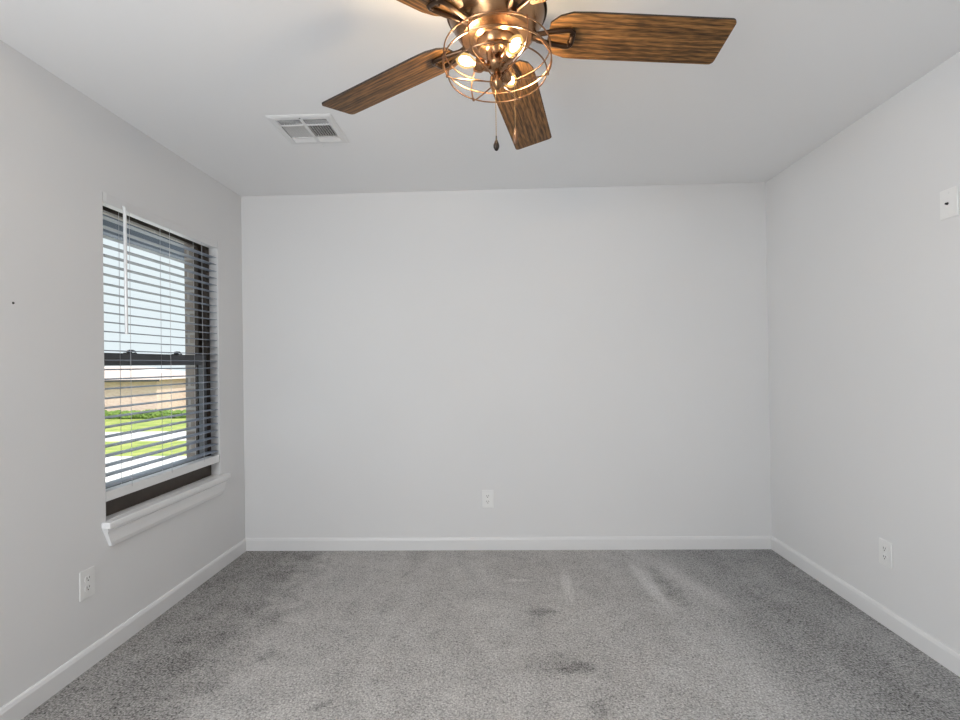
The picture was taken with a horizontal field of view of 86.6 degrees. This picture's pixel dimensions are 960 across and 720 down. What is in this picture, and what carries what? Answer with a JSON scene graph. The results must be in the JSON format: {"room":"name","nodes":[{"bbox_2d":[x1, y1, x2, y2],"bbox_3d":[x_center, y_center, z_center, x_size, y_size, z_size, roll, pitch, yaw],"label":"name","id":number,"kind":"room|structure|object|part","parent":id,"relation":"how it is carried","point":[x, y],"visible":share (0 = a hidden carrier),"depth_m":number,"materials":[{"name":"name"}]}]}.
{"room":"empty bedroom","nodes":[
{"label":"empty bedroom","id":0,"kind":"room"},
{"bbox_2d":[0,40,244,707],"bbox_3d":[-1.782,0.074,0.854,0.120,2.440,5.328,-1,0,2],"label":"wall","id":1,"kind":"structure","parent":0,"point":[60,148],"depth_m":2.09,"materials":[{"name":"paint"}]},
{"bbox_2d":[79,566,94,601],"bbox_3d":[-1.661,0.945,2.156,0.008,0.121,0.079,-1,0,2],"label":"electrical outlet","id":2,"kind":"object","parent":1,"relation":"attached to","point":[86,577],"visible":1,"depth_m":2.15,"materials":[{"name":"white plastic"}]},
{"bbox_2d":[85,575,90,582],"bbox_3d":[-1.659,0.925,2.156,0.002,0.027,0.033,-1,0,2],"label":"receptacle","id":3,"kind":"object","parent":2,"relation":"attached to","point":[87,577],"depth_m":2.16,"materials":[{"name":"grey plastic"}]},
{"bbox_2d":[85,584,90,591],"bbox_3d":[-1.658,0.964,2.156,0.002,0.027,0.033,-1,0,2],"label":"receptacle","id":4,"kind":"object","parent":2,"relation":"attached to","point":[87,586],"depth_m":2.16,"materials":[{"name":"grey plastic"}]},
{"bbox_2d":[0,539,245,719],"bbox_3d":[-1.696,1.250,0.897,0.013,0.085,5.195,-1,0,2],"label":"baseboard","id":5,"kind":"structure","parent":1,"relation":"attached to","point":[19,707],"depth_m":2.24,"materials":[{"name":"white paint"}]},
{"bbox_2d":[102,206,230,545],"bbox_3d":[-1.702,0.044,2.755,0.165,1.590,1.018,-1,0,2],"label":"window","id":6,"kind":"structure","parent":1,"relation":"in","point":[119,526],"depth_m":2.81,"materials":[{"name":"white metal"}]},
{"bbox_3d":[-1.767,-0.351,2.747,0.022,0.745,0.870,-1,0,2],"label":"sash","id":7,"kind":"part","parent":6,"relation":"part of","materials":[{"name":"brown metal"}]},
{"bbox_3d":[-1.729,0.306,2.742,0.026,0.674,0.870,-1,0,2],"label":"sash","id":8,"kind":"part","parent":6,"relation":"part of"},
{"bbox_3d":[-1.751,-0.014,2.744,0.068,1.471,0.938,-1,0,2],"label":"frame","id":9,"kind":"part","parent":6,"relation":"part of","materials":[{"name":"brown metal"}]},
{"bbox_2d":[102,191,218,501],"bbox_3d":[-1.679,-0.057,2.741,0.074,1.388,0.934,-1,0,2],"label":"window blind","id":10,"kind":"object","parent":6,"relation":"attached to","point":[109,201],"visible":0.88,"depth_m":2.62,"materials":[{"name":"white plastic"}]},
{"bbox_3d":[-1.699,-0.054,2.441,0.054,1.314,0.002,-1,0,2],"label":"ladder cord","id":11,"kind":"part","parent":10,"relation":"part of","materials":[{"name":"white fabric"}]},
{"bbox_3d":[-1.678,0.615,2.738,0.050,0.044,0.926,-1,0,2],"label":"rail","id":12,"kind":"part","parent":10,"relation":"part of","materials":[{"name":"white plastic"}]},
{"bbox_3d":[-1.689,-0.052,2.740,0.054,1.314,0.002,-1,0,2],"label":"ladder cord","id":13,"kind":"part","parent":10,"relation":"part of","materials":[{"name":"white fabric"}]},
{"bbox_3d":[-1.679,-0.050,3.040,0.054,1.314,0.002,-1,0,2],"label":"ladder cord","id":14,"kind":"part","parent":10,"relation":"part of","materials":[{"name":"white fabric"}]},
{"bbox_2d":[103,212,200,515],"bbox_3d":[-1.874,1.293,0.534,0.080,5.200,6.958,-1,0,2],"label":"wall","id":15,"kind":"structure","parent":0,"point":[188,349],"depth_m":3.19,"materials":[{"name":"grey brick"}]},
{"bbox_2d":[103,213,183,243],"bbox_3d":[-2.481,-1.203,1.192,1.099,0.080,8.200,-1,0,2],"label":"soffit","id":16,"kind":"structure","parent":15,"relation":"attached to","point":[103,213],"depth_m":4.40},
{"bbox_2d":[103,214,183,260],"bbox_3d":[-3.090,-1.151,1.212,0.120,0.265,8.200,-1,0,2],"label":"roof fascia","id":17,"kind":"object","parent":16,"relation":"attached to","point":[105,222],"depth_m":4.43,"materials":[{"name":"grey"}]},
{"bbox_2d":[0,0,959,195],"bbox_3d":[0.048,-1.235,0.860,3.779,0.120,5.448,-1,0,2],"label":"ceiling","id":18,"kind":"structure","parent":0,"point":[202,79],"depth_m":2.17,"materials":[{"name":"paint"}]},
{"bbox_2d":[266,114,349,146],"bbox_3d":[-0.849,-1.192,2.548,0.310,0.122,0.321,-1,0,2],"label":"ceiling vent","id":19,"kind":"object","parent":18,"relation":"in","point":[302,128],"visible":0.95,"depth_m":2.54,"materials":[{"name":"white metal"}]},
{"bbox_2d":[322,0,736,150],"bbox_3d":[0.093,-0.885,1.450,1.240,0.569,1.300,-1,0,-3],"label":"ceiling fan","id":20,"kind":"object","parent":18,"relation":"hanging from","point":[496,32],"visible":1,"depth_m":1.46,"materials":[{"name":"brown wood"}]},
{"bbox_3d":[-0.292,-0.905,1.669,0.516,0.006,0.151,-4,8,33],"label":"blade","id":21,"kind":"part","parent":20,"relation":"part of","materials":[{"name":"brown wood"}]},
{"bbox_3d":[-0.268,-0.929,1.193,0.516,0.006,0.151,0,9,-39],"label":"blade","id":22,"kind":"part","parent":20,"relation":"part of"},
{"bbox_2d":[473,57,489,72],"bbox_3d":[0.004,-0.832,1.435,0.048,0.041,0.041,-1,-3,2],"label":"bulb socket","id":23,"kind":"object","parent":20,"relation":"attached to","point":[478,67],"depth_m":1.43,"materials":[{"name":"orange metal"}]},
{"bbox_3d":[0.046,-0.855,1.401,0.027,0.028,0.034,-1,0,28],"label":"switch knob","id":24,"kind":"part","parent":20,"relation":"part of","materials":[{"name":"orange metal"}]},
{"bbox_2d":[501,69,511,84],"bbox_3d":[0.070,-0.830,1.484,0.039,0.041,0.047,-1,0,27],"label":"bulb socket","id":25,"kind":"object","parent":20,"relation":"attached to","point":[508,76],"depth_m":1.48,"materials":[{"name":"orange metal"}]},
{"bbox_2d":[499,47,515,66],"bbox_3d":[0.072,-0.835,1.404,0.039,0.041,0.048,-1,0,-30],"label":"bulb socket","id":26,"kind":"object","parent":20,"relation":"attached to","point":[506,54],"depth_m":1.39,"materials":[{"name":"orange metal"}]},
{"bbox_3d":[0.100,-0.749,1.468,0.003,0.173,0.003,-1,-3,2],"label":"pull chain","id":27,"kind":"part","parent":20,"relation":"part of","materials":[{"name":"gold metal"}]},
{"bbox_3d":[0.153,-0.903,1.839,0.151,0.006,0.516,-14,-7,14],"label":"blade","id":28,"kind":"part","parent":20,"relation":"part of","materials":[{"name":"brown wood"}]},
{"bbox_3d":[0.193,-0.942,1.069,0.151,0.006,0.516,13,-6,-20],"label":"blade","id":29,"kind":"part","parent":20,"relation":"part of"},
{"bbox_3d":[0.453,-0.926,1.469,0.516,0.006,0.151,1,-15,-3],"label":"blade","id":30,"kind":"part","parent":20,"relation":"part of","materials":[{"name":"brown wood"}]},
{"bbox_2d":[21,549,959,719],"bbox_3d":[0.088,1.340,0.843,3.779,0.150,5.448,-1,0,2],"label":"floor","id":31,"kind":"structure","parent":0,"point":[723,634],"depth_m":2.25,"materials":[{"name":"grey carpet"}]},
{"bbox_2d":[241,182,771,537],"bbox_3d":[0.158,0.062,3.514,3.779,2.440,0.120,-1,0,2],"label":"wall","id":32,"kind":"structure","parent":0,"point":[594,360],"depth_m":3.45,"materials":[{"name":"paint"}]},
{"bbox_2d":[482,490,493,507],"bbox_3d":[0.052,0.940,3.448,0.079,0.121,0.008,-1,0,2],"label":"electrical outlet","id":33,"kind":"object","parent":32,"relation":"attached to","point":[487,495],"visible":1,"depth_m":3.45,"materials":[{"name":"white plastic"}]},
{"bbox_2d":[245,536,771,550],"bbox_3d":[0.164,1.239,3.440,3.559,0.085,0.013,-1,0,2],"label":"baseboard","id":34,"kind":"structure","parent":32,"relation":"attached to","point":[603,542],"depth_m":3.43,"materials":[{"name":"white paint"}]},
{"bbox_2d":[765,51,959,652],"bbox_3d":[1.894,0.016,0.731,0.120,2.440,5.328,-1,0,2],"label":"wall","id":35,"kind":"structure","parent":0,"point":[863,266],"depth_m":2.44,"materials":[{"name":"paint"}]},
{"bbox_2d":[771,536,959,676],"bbox_3d":[1.848,1.195,0.778,0.013,0.085,5.195,-1,0,2],"label":"baseboard","id":36,"kind":"structure","parent":35,"relation":"attached to","point":[946,656],"depth_m":2.43,"materials":[{"name":"white paint"}]},
{"bbox_2d":[879,538,892,568],"bbox_3d":[1.900,0.905,2.389,0.008,0.121,0.079,-1,0,2],"label":"electrical outlet","id":37,"kind":"object","parent":35,"relation":"attached to","point":[885,547],"visible":1,"depth_m":2.38,"materials":[{"name":"white plastic"}]},
{"bbox_2d":[882,545,887,552],"bbox_3d":[1.897,0.886,2.389,0.002,0.027,0.033,-1,0,2],"label":"receptacle","id":38,"kind":"object","parent":37,"relation":"attached to","point":[884,547],"depth_m":2.39,"materials":[{"name":"grey plastic"}]},
{"bbox_2d":[882,554,887,560],"bbox_3d":[1.897,0.925,2.389,0.002,0.027,0.033,-1,0,2],"label":"receptacle","id":39,"kind":"object","parent":37,"relation":"attached to","point":[884,556],"depth_m":2.39,"materials":[{"name":"grey plastic"}]},
{"bbox_2d":[940,185,958,220],"bbox_3d":[1.861,-0.623,2.026,0.014,0.117,0.080,-1,0,2],"label":"wall jack","id":40,"kind":"object","parent":35,"relation":"attached to","point":[949,198],"visible":1,"depth_m":2.02,"materials":[{"name":"white plastic"}]},
{"label":"outside","id":41,"kind":"structure","parent":0,"visible":0},
{"bbox_2d":[105,418,185,431],"bbox_3d":[-35.550,5.048,71.504,104.000,0.300,79.400,-1,0,2],"label":"lawn","id":42,"kind":"structure","parent":41,"point":[136,426],"depth_m":34.80,"materials":[{"name":"green plant"}]},
{"bbox_2d":[104,366,185,410],"bbox_3d":[-32.106,2.618,45.539,13.800,4.100,10.100,-1,0,2],"label":"brick house","id":43,"kind":"structure","parent":42,"relation":"on","point":[155,372],"depth_m":41.04,"materials":[{"name":"beige brick"}]},
{"bbox_2d":[105,409,185,418],"bbox_3d":[-29.525,4.324,39.739,14.125,1.008,1.180,-1,0,2],"label":"hedge","id":44,"kind":"object","parent":42,"relation":"on","point":[150,415],"visible":0.28,"depth_m":39.25,"materials":[{"name":"green plant"}]},
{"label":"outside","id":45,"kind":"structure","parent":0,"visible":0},
{"bbox_2d":[105,431,185,440],"bbox_3d":[-36.951,4.787,29.829,104.000,0.300,4.000,-1,0,2],"label":"street","id":46,"kind":"structure","parent":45,"point":[125,437],"depth_m":29.08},
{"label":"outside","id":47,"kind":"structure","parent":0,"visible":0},
{"bbox_2d":[105,441,186,455],"bbox_3d":[-37.095,4.760,25.531,104.000,0.300,4.600,-1,0,2],"label":"verge","id":48,"kind":"structure","parent":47,"point":[112,449],"depth_m":24.64,"materials":[{"name":"green plant"}]},
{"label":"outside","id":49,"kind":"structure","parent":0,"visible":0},
{"bbox_2d":[105,456,186,481],"bbox_3d":[-45.613,4.783,9.508,88.049,0.300,28.000,-1,0,2],"label":"driveway","id":50,"kind":"structure","parent":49,"point":[112,458],"depth_m":20.58,"materials":[{"name":"concrete"}]}
]}

